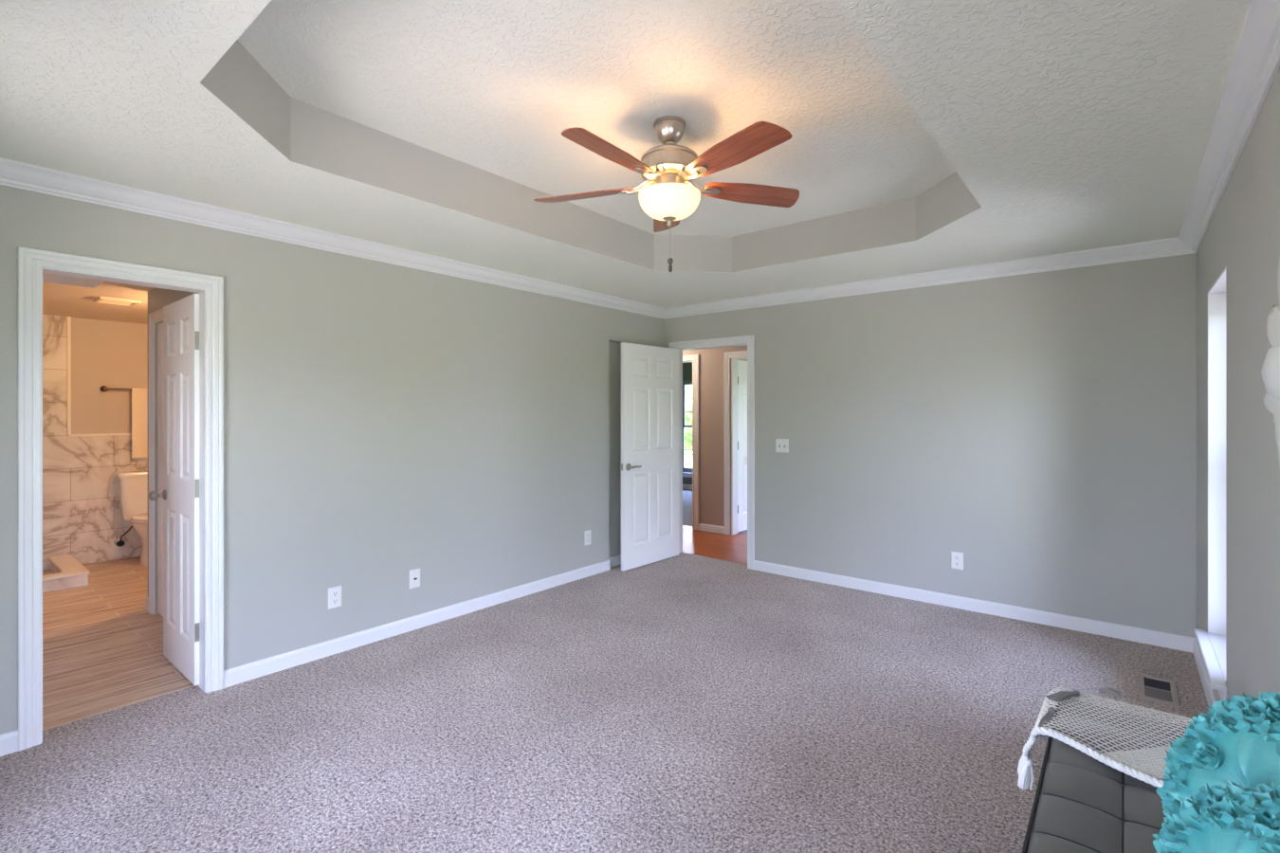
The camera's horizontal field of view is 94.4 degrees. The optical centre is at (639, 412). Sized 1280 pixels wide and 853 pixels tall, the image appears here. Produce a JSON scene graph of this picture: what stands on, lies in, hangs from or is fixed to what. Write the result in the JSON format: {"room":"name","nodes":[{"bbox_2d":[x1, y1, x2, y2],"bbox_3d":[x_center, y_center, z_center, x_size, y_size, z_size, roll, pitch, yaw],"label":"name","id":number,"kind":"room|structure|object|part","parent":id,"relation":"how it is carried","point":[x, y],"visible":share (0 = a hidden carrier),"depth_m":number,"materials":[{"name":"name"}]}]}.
{"room":"bedroom","nodes":[
{"label":"bedroom","id":0,"kind":"room"},
{"bbox_2d":[45,317,147,570],"bbox_3d":[-5.453,0.045,5.238,0.100,2.940,2.900,0,0,39],"label":"wall","id":1,"kind":"structure","parent":0,"point":[109,354],"depth_m":5.63,"materials":[{"name":"beige paint"}]},
{"bbox_2d":[42,314,147,570],"bbox_3d":[-5.410,0.273,5.203,0.012,2.285,2.700,0,0,39],"label":"tiled wall","id":2,"kind":"structure","parent":1,"relation":"attached to","point":[82,520],"depth_m":5.45,"materials":[{"name":"tile"}]},
{"bbox_2d":[113,525,132,547],"bbox_3d":[-4.940,1.149,5.689,0.097,0.268,0.145,0,0,39],"label":"shutoff valve","id":3,"kind":"object","parent":2,"relation":"attached to","point":[119,542],"visible":0.94,"depth_m":5.65,"materials":[{"name":"grey metal"}]},
{"bbox_3d":[-4.936,1.250,5.636,0.020,0.058,0.060,0,0,39],"label":"valve handle","id":4,"kind":"part","parent":3,"relation":"part of","materials":[{"name":"black metal"}]},
{"bbox_2d":[67,316,131,437],"bbox_3d":[-4.892,-0.323,5.829,0.020,1.095,1.075,0,0,39],"label":"trim","id":5,"kind":"structure","parent":1,"relation":"attached to","point":[69,434],"depth_m":5.42,"materials":[{"name":"beige tile"}]},
{"bbox_2d":[99,385,131,391],"bbox_3d":[-4.858,-0.220,5.824,0.078,0.055,0.656,0,0,39],"label":"towel bar","id":6,"kind":"object","parent":1,"relation":"attached to","point":[102,388],"visible":0.53,"depth_m":5.61,"materials":[{"name":"brown metal"}]},
{"bbox_2d":[131,387,147,457],"bbox_3d":[-4.822,0.106,5.840,0.034,0.678,0.280,0,0,39],"label":"hanging towel","id":7,"kind":"object","parent":6,"relation":"hanging from","point":[139,396],"visible":0.36,"depth_m":5.77,"materials":[{"name":"beige fabric"}]},
{"bbox_2d":[42,281,154,324],"bbox_3d":[-3.952,-0.920,4.009,3.780,0.100,2.700,0,0,39],"label":"ceiling","id":8,"kind":"structure","parent":0,"point":[58,300],"depth_m":4.68,"materials":[{"name":"beige paint"}]},
{"bbox_2d":[93,296,141,306],"bbox_3d":[-4.077,-0.862,4.629,0.240,0.016,0.240,0,0,39],"label":"ceiling light fixture","id":9,"kind":"object","parent":8,"relation":"in","point":[101,300],"visible":1,"depth_m":4.61,"materials":[{"name":"white glass"}]},
{"bbox_2d":[147,287,198,615],"bbox_3d":[-3.347,0.045,4.748,3.780,2.940,0.990,0,0,39],"label":"wall","id":10,"kind":"structure","parent":0,"point":[157,298],"depth_m":4.15,"materials":[{"name":"grey paint"}]},
{"bbox_2d":[145,596,148,611],"bbox_3d":[-3.228,1.372,4.578,0.147,0.086,0.904,0,0,39],"label":"baseboard","id":11,"kind":"structure","parent":10,"relation":"attached to","point":[147,597],"depth_m":4.24,"materials":[{"name":"white paint"}]},
{"bbox_2d":[148,308,163,614],"bbox_3d":[-3.113,0.362,3.905,0.880,2.106,0.020,0,0,39],"label":"trim","id":12,"kind":"structure","parent":10,"relation":"attached to","point":[155,317],"depth_m":4.14,"materials":[{"name":"white paint"}]},
{"bbox_2d":[157,322,163,616],"bbox_3d":[-3.086,0.395,3.938,0.732,2.020,0.035,0,0,39],"label":"door","id":13,"kind":"structure","parent":10,"relation":"in","point":[160,325],"depth_m":4.10,"materials":[{"name":"white paint"}]},
{"bbox_2d":[0,184,664,734],"bbox_3d":[-1.505,0.045,3.920,0.120,2.940,5.380,0,0,39],"label":"wall","id":14,"kind":"structure","parent":0,"point":[383,422],"depth_m":3.62,"materials":[{"name":"grey paint"}]},
{"bbox_2d":[42,273,104,288],"bbox_3d":[-3.400,-0.828,2.760,1.344,0.085,1.466,0,0,39],"label":"trim","id":15,"kind":"structure","parent":14,"relation":"attached to","point":[46,278],"depth_m":3.55,"materials":[{"name":"white paint"}]},
{"bbox_2d":[18,246,223,751],"bbox_3d":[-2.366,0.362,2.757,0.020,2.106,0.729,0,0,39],"label":"trim","id":16,"kind":"structure","parent":14,"relation":"attached to","point":[30,261],"depth_m":2.52,"materials":[{"name":"white paint"}]},
{"bbox_2d":[148,293,199,685],"bbox_3d":[-2.504,0.398,3.242,0.624,2.010,0.187,0,0,39],"label":"door","id":17,"kind":"structure","parent":14,"relation":"in","point":[180,493],"depth_m":3.19,"materials":[{"name":"white paint"}]},
{"bbox_3d":[-2.734,0.473,3.359,0.060,0.060,0.076,0,0,39],"label":"knob","id":18,"kind":"part","parent":17,"relation":"part of","materials":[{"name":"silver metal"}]},
{"bbox_2d":[0,554,621,756],"bbox_3d":[-1.424,1.372,3.957,0.069,0.086,5.220,0,0,39],"label":"baseboard","id":19,"kind":"structure","parent":14,"relation":"attached to","point":[9,741],"depth_m":3.68,"materials":[{"name":"white paint"}]},
{"bbox_2d":[0,157,665,319],"bbox_3d":[-1.376,-0.981,3.918,0.082,0.089,5.220,0,0,39],"label":"trim","id":20,"kind":"structure","parent":14,"relation":"attached to","point":[13,173],"depth_m":3.15,"materials":[{"name":"white paint"}]},
{"bbox_2d":[328,585,341,609],"bbox_3d":[-1.786,1.087,3.474,0.009,0.122,0.078,0,0,39],"label":"wall outlet","id":21,"kind":"object","parent":14,"relation":"attached to","point":[334,594],"visible":1,"depth_m":3.47,"materials":[{"name":"white plastic"}]},
{"bbox_2d":[331,598,338,603],"bbox_3d":[-1.785,1.109,3.473,0.004,0.029,0.033,0,0,39],"label":"receptacle","id":22,"kind":"object","parent":21,"relation":"attached to","point":[334,600],"depth_m":3.47,"materials":[{"name":"grey plastic"}]},
{"bbox_2d":[331,590,338,596],"bbox_3d":[-1.785,1.065,3.473,0.004,0.029,0.033,0,0,39],"label":"receptacle","id":23,"kind":"object","parent":21,"relation":"attached to","point":[334,593],"depth_m":3.47,"materials":[{"name":"grey plastic"}]},
{"bbox_2d":[409,568,420,588],"bbox_3d":[-1.464,1.087,3.864,0.014,0.120,0.074,0,0,39],"label":"cable plate","id":24,"kind":"object","parent":14,"relation":"attached to","point":[414,575],"visible":1,"depth_m":3.86,"materials":[{"name":"white plastic"}]},
{"bbox_2d":[585,530,590,546],"bbox_3d":[-0.447,1.085,5.111,0.009,0.122,0.078,0,0,39],"label":"wall outlet","id":25,"kind":"object","parent":14,"relation":"attached to","point":[587,533],"visible":1,"depth_m":5.10,"materials":[{"name":"white plastic"}]},
{"bbox_2d":[0,488,1208,852],"bbox_3d":[-0.159,1.465,5.461,7.811,0.100,9.750,0,0,39],"label":"floor","id":26,"kind":"structure","parent":0,"point":[685,703],"depth_m":2.67,"materials":[{"name":"carpet"}]},
{"bbox_2d":[42,554,90,593],"bbox_3d":[-5.374,1.359,4.495,0.937,0.119,1.650,0,0,39],"label":"shower curb","id":27,"kind":"object","parent":26,"relation":"on","point":[68,573],"visible":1,"depth_m":4.80,"materials":[{"name":"stone"}]},
{"bbox_2d":[115,470,147,566],"bbox_3d":[-4.593,0.998,5.620,0.715,0.842,0.464,0,0,39],"label":"toilet","id":28,"kind":"object","parent":26,"relation":"on","point":[133,485],"visible":0.42,"depth_m":5.60,"materials":[{"name":"white ceramic"}]},
{"bbox_3d":[-4.787,0.601,5.779,0.214,0.047,0.464,0,0,39],"label":"tank lid","id":29,"kind":"part","parent":28,"relation":"part of","materials":[{"name":"white ceramic"}]},
{"bbox_3d":[-4.789,0.822,5.780,0.192,0.395,0.436,0,0,39],"label":"tank","id":30,"kind":"part","parent":28,"relation":"part of","materials":[{"name":"white ceramic"}]},
{"bbox_3d":[-4.514,1.002,5.555,0.510,0.021,0.376,0,0,39],"label":"seat","id":31,"kind":"part","parent":28,"relation":"part of","materials":[{"name":"white ceramic"}]},
{"bbox_3d":[-4.514,0.977,5.555,0.510,0.024,0.376,0,0,39],"label":"seat lid","id":32,"kind":"part","parent":28,"relation":"part of","materials":[{"name":"white ceramic"}]},
{"bbox_3d":[-4.523,1.216,5.562,0.521,0.405,0.368,0,0,39],"label":"bowl","id":33,"kind":"part","parent":28,"relation":"part of","materials":[{"name":"white ceramic"}]},
{"bbox_2d":[1021,698,1186,852],"bbox_3d":[1.119,1.173,1.261,0.483,0.484,1.479,0,0,39],"label":"tufted bench","id":34,"kind":"object","parent":26,"relation":"on","point":[1082,804],"visible":0.39,"depth_m":1.42,"materials":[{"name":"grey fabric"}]},
{"bbox_2d":[1017,687,1192,790],"bbox_3d":[1.373,1.016,1.653,0.544,0.247,0.660,0,0,39],"label":"throw blanket","id":35,"kind":"object","parent":34,"relation":"on","point":[1148,765],"visible":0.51,"depth_m":1.73,"materials":[{"name":"beige fabric"}]},
{"bbox_2d":[1152,780,1279,852],"bbox_3d":[0.955,0.753,0.903,0.276,0.324,0.327,0,0,39],"label":"ruffled pillow","id":36,"kind":"object","parent":34,"relation":"on","point":[1235,818],"visible":1,"depth_m":0.96,"materials":[{"name":"teal fabric"}]},
{"bbox_2d":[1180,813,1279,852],"bbox_3d":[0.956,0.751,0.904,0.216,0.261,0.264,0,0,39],"label":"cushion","id":37,"kind":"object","parent":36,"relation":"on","point":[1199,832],"depth_m":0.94,"materials":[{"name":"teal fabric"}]},
{"bbox_2d":[1155,691,1279,828],"bbox_3d":[1.148,0.715,1.073,0.268,0.388,0.421,0,0,10],"label":"ruffled pillow","id":38,"kind":"object","parent":34,"relation":"on","point":[1237,740],"visible":0.58,"depth_m":1.14,"materials":[{"name":"teal fabric"}]},
{"bbox_2d":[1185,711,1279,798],"bbox_3d":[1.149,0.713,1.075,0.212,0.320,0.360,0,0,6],"label":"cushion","id":39,"kind":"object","parent":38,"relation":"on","point":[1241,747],"depth_m":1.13,"materials":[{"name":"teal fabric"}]},
{"bbox_2d":[1137,673,1180,708],"bbox_3d":[2.632,1.411,3.015,0.150,0.008,0.350,0,0,39],"label":"floor vent","id":40,"kind":"object","parent":26,"relation":"in","point":[1155,689],"visible":1,"depth_m":3.00,"materials":[{"name":"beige metal"}]},
{"bbox_2d":[0,0,1250,308],"bbox_3d":[0.105,-1.155,2.705,3.911,0.260,5.220,0,0,39],"label":"ceiling","id":41,"kind":"structure","parent":0,"point":[928,136],"depth_m":2.33,"materials":[{"name":"white paint"}]},
{"bbox_2d":[533,115,799,272],"bbox_3d":[0.118,-0.953,2.599,1.247,0.665,1.219,0,0,39],"label":"ceiling fan","id":42,"kind":"object","parent":41,"relation":"hanging from","point":[670,169],"visible":1,"depth_m":2.54,"materials":[{"name":"brown wood"}]},
{"bbox_3d":[-0.254,-1.013,2.773,0.486,0.038,0.142,0,0,19],"label":"blade","id":43,"kind":"part","parent":42,"relation":"part of","materials":[{"name":"brown wood"}]},
{"bbox_3d":[-0.116,-1.013,2.314,0.142,0.038,0.486,0,0,37],"label":"blade","id":44,"kind":"part","parent":42,"relation":"part of","materials":[{"name":"brown wood"}]},
{"bbox_3d":[0.141,-1.013,3.046,0.142,0.038,0.486,0,0,1],"label":"blade","id":45,"kind":"part","parent":42,"relation":"part of","materials":[{"name":"brown wood"}]},
{"bbox_3d":[0.131,-0.914,2.638,0.276,0.106,0.276,0,0,39],"label":"lamp shade","id":46,"kind":"part","parent":42,"relation":"part of","materials":[{"name":"white glass"}]},
{"bbox_3d":[0.364,-1.013,2.303,0.142,0.038,0.486,0,0,-35],"label":"blade","id":47,"kind":"part","parent":42,"relation":"part of","materials":[{"name":"brown wood"}]},
{"bbox_3d":[0.522,-1.013,2.756,0.486,0.038,0.142,0,0,-17],"label":"blade","id":48,"kind":"part","parent":42,"relation":"part of","materials":[{"name":"brown wood"}]},
{"bbox_2d":[682,362,692,484],"bbox_3d":[2.742,0.045,9.489,5.800,2.940,0.160,0,0,39],"label":"wall","id":49,"kind":"structure","parent":0,"point":[687,366],"depth_m":10.92,"materials":[{"name":"grey paint"}]},
{"bbox_2d":[682,380,692,477],"bbox_3d":[1.080,0.307,10.785,1.005,1.785,0.160,0,0,39],"label":"window","id":50,"kind":"structure","parent":49,"relation":"in","point":[686,471],"depth_m":11.04,"materials":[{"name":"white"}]},
{"bbox_3d":[1.121,-0.128,10.823,0.810,0.825,0.020,0,0,39],"label":"sash","id":51,"kind":"part","parent":50,"relation":"part of","materials":[{"name":"white"}]},
{"bbox_3d":[1.107,0.657,10.806,0.810,0.825,0.020,0,0,39],"label":"sash","id":52,"kind":"part","parent":50,"relation":"part of","materials":[{"name":"white"}]},
{"bbox_2d":[682,483,692,489],"bbox_3d":[1.542,1.372,10.359,2.840,0.086,0.014,0,0,39],"label":"baseboard","id":53,"kind":"structure","parent":49,"relation":"attached to","point":[685,486],"depth_m":10.90,"materials":[{"name":"white paint"}]},
{"bbox_2d":[684,450,692,468],"bbox_3d":[-1.193,2.115,4.207,80.000,0.400,85.000,0,0,39],"label":"ground","id":54,"kind":"structure","parent":0,"point":[687,458],"depth_m":24.05,"materials":[{"name":"white"}]},
{"bbox_2d":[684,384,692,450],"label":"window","id":55,"kind":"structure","parent":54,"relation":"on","point":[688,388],"depth_m":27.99,"materials":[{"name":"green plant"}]},
{"bbox_2d":[682,346,747,535],"bbox_3d":[0.792,0.045,7.105,5.800,2.940,0.120,0,0,39],"label":"wall","id":56,"kind":"structure","parent":0,"point":[711,360],"depth_m":6.97,"materials":[{"name":"beige paint"}]},
{"bbox_2d":[682,354,699,530],"bbox_3d":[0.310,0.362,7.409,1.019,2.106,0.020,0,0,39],"label":"trim","id":57,"kind":"structure","parent":56,"relation":"attached to","point":[696,357],"depth_m":7.10,"materials":[{"name":"white paint"}]},
{"bbox_2d":[698,523,724,534],"bbox_3d":[0.842,1.372,6.977,0.352,0.086,0.014,0,0,39],"label":"baseboard","id":58,"kind":"structure","parent":56,"relation":"attached to","point":[702,527],"depth_m":6.97,"materials":[{"name":"white paint"}]},
{"bbox_2d":[724,350,747,534],"bbox_3d":[1.339,0.362,6.567,0.938,2.106,0.020,0,0,39],"label":"trim","id":59,"kind":"structure","parent":56,"relation":"attached to","point":[741,354],"depth_m":6.83,"materials":[{"name":"white paint"}]},
{"bbox_2d":[731,357,747,535],"bbox_3d":[1.395,0.390,6.611,0.800,2.050,0.120,0,0,39],"label":"trim","id":60,"kind":"structure","parent":56,"relation":"attached to","point":[734,361],"depth_m":6.83,"materials":[{"name":"white paint"}]},
{"bbox_2d":[737,360,747,532],"bbox_3d":[1.367,0.398,7.200,0.046,2.010,0.766,0,0,39],"label":"door","id":61,"kind":"structure","parent":56,"relation":"in","point":[741,365],"depth_m":6.98,"materials":[{"name":"white paint"}]},
{"bbox_2d":[664,253,1196,638],"bbox_3d":[1.812,0.045,4.759,4.191,2.940,0.120,0,0,39],"label":"wall","id":62,"kind":"structure","parent":0,"point":[1039,429],"depth_m":4.13,"materials":[{"name":"grey paint"}]},
{"bbox_2d":[621,342,679,571],"bbox_3d":[0.110,0.393,5.521,0.160,2.012,0.824,0,0,41],"label":"door","id":63,"kind":"structure","parent":62,"relation":"in","point":[649,374],"depth_m":5.47,"materials":[{"name":"white paint"}]},
{"bbox_3d":[-0.052,0.487,5.265,0.062,0.062,0.147,0,0,41],"label":"lever handle","id":64,"kind":"part","parent":63,"relation":"part of","materials":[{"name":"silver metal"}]},
{"bbox_2d":[668,334,754,569],"bbox_3d":[0.656,0.362,5.614,0.947,2.106,0.020,0,0,39],"label":"trim","id":65,"kind":"structure","parent":62,"relation":"attached to","point":[743,339],"depth_m":5.34,"materials":[{"name":"white paint"}]},
{"bbox_2d":[677,343,747,553],"bbox_3d":[0.701,0.390,5.668,0.840,2.050,0.120,0,0,39],"label":"trim","id":66,"kind":"structure","parent":62,"relation":"attached to","point":[734,345],"depth_m":5.95,"materials":[{"name":"white paint"}]},
{"bbox_2d":[775,438,788,453],"bbox_3d":[1.231,0.293,5.146,0.117,0.115,0.014,0,0,39],"label":"light switch","id":67,"kind":"object","parent":62,"relation":"attached to","point":[781,445],"visible":1,"depth_m":5.14,"materials":[{"name":"white plastic"}]},
{"bbox_2d":[664,237,1193,318],"bbox_3d":[1.732,-0.981,4.693,3.911,0.089,0.082,0,0,39],"label":"trim","id":68,"kind":"structure","parent":62,"relation":"attached to","point":[1172,246],"depth_m":4.24,"materials":[{"name":"white paint"}]},
{"bbox_2d":[950,551,963,569],"bbox_3d":[2.290,1.075,4.283,0.078,0.122,0.009,0,0,39],"label":"wall outlet","id":69,"kind":"object","parent":62,"relation":"attached to","point":[957,558],"visible":1,"depth_m":4.28,"materials":[{"name":"white plastic"}]},
{"bbox_2d":[753,560,1194,653],"bbox_3d":[2.145,1.372,4.399,2.899,0.086,0.014,0,0,39],"label":"baseboard","id":70,"kind":"structure","parent":62,"relation":"attached to","point":[1088,626],"depth_m":4.12,"materials":[{"name":"white paint"}]},
{"bbox_2d":[1196,67,1279,701],"bbox_3d":[1.653,0.045,1.335,0.220,2.940,5.380,0,0,39],"label":"wall","id":71,"kind":"structure","parent":0,"point":[1242,235],"depth_m":2.05,"materials":[{"name":"grey paint"}]},
{"bbox_2d":[1193,638,1216,708],"bbox_3d":[1.613,1.372,1.471,0.014,0.086,5.220,0,0,39],"label":"baseboard","id":72,"kind":"structure","parent":71,"relation":"attached to","point":[1209,693],"depth_m":3.04,"materials":[{"name":"white paint"}]},
{"bbox_2d":[1193,266,1227,700],"bbox_3d":[2.712,0.296,2.669,0.270,1.808,0.823,0,0,39],"label":"window","id":73,"kind":"structure","parent":71,"relation":"in","point":[1212,644],"depth_m":2.97,"materials":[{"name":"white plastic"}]},
{"bbox_3d":[2.687,1.127,2.690,0.205,0.025,0.823,0,0,39],"label":"sill","id":74,"kind":"part","parent":73,"relation":"part of","materials":[{"name":"white paint"}]},
{"bbox_2d":[1178,0,1279,253],"bbox_3d":[1.587,-0.981,1.493,0.082,0.089,5.220,0,0,39],"label":"trim","id":75,"kind":"structure","parent":71,"relation":"attached to","point":[1255,64],"depth_m":1.90,"materials":[{"name":"white paint"}]},
{"bbox_2d":[1261,255,1279,467],"bbox_3d":[1.375,-0.085,1.246,0.100,0.656,0.670,0,0,39],"label":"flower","id":76,"kind":"object","parent":71,"relation":"attached to","point":[1270,369],"visible":1,"depth_m":1.27,"materials":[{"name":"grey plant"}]},
{"bbox_3d":[1.374,-0.085,1.247,0.096,0.150,0.150,0,0,39],"label":"flower","id":77,"kind":"part","parent":76,"relation":"part of","materials":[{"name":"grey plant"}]}
]}

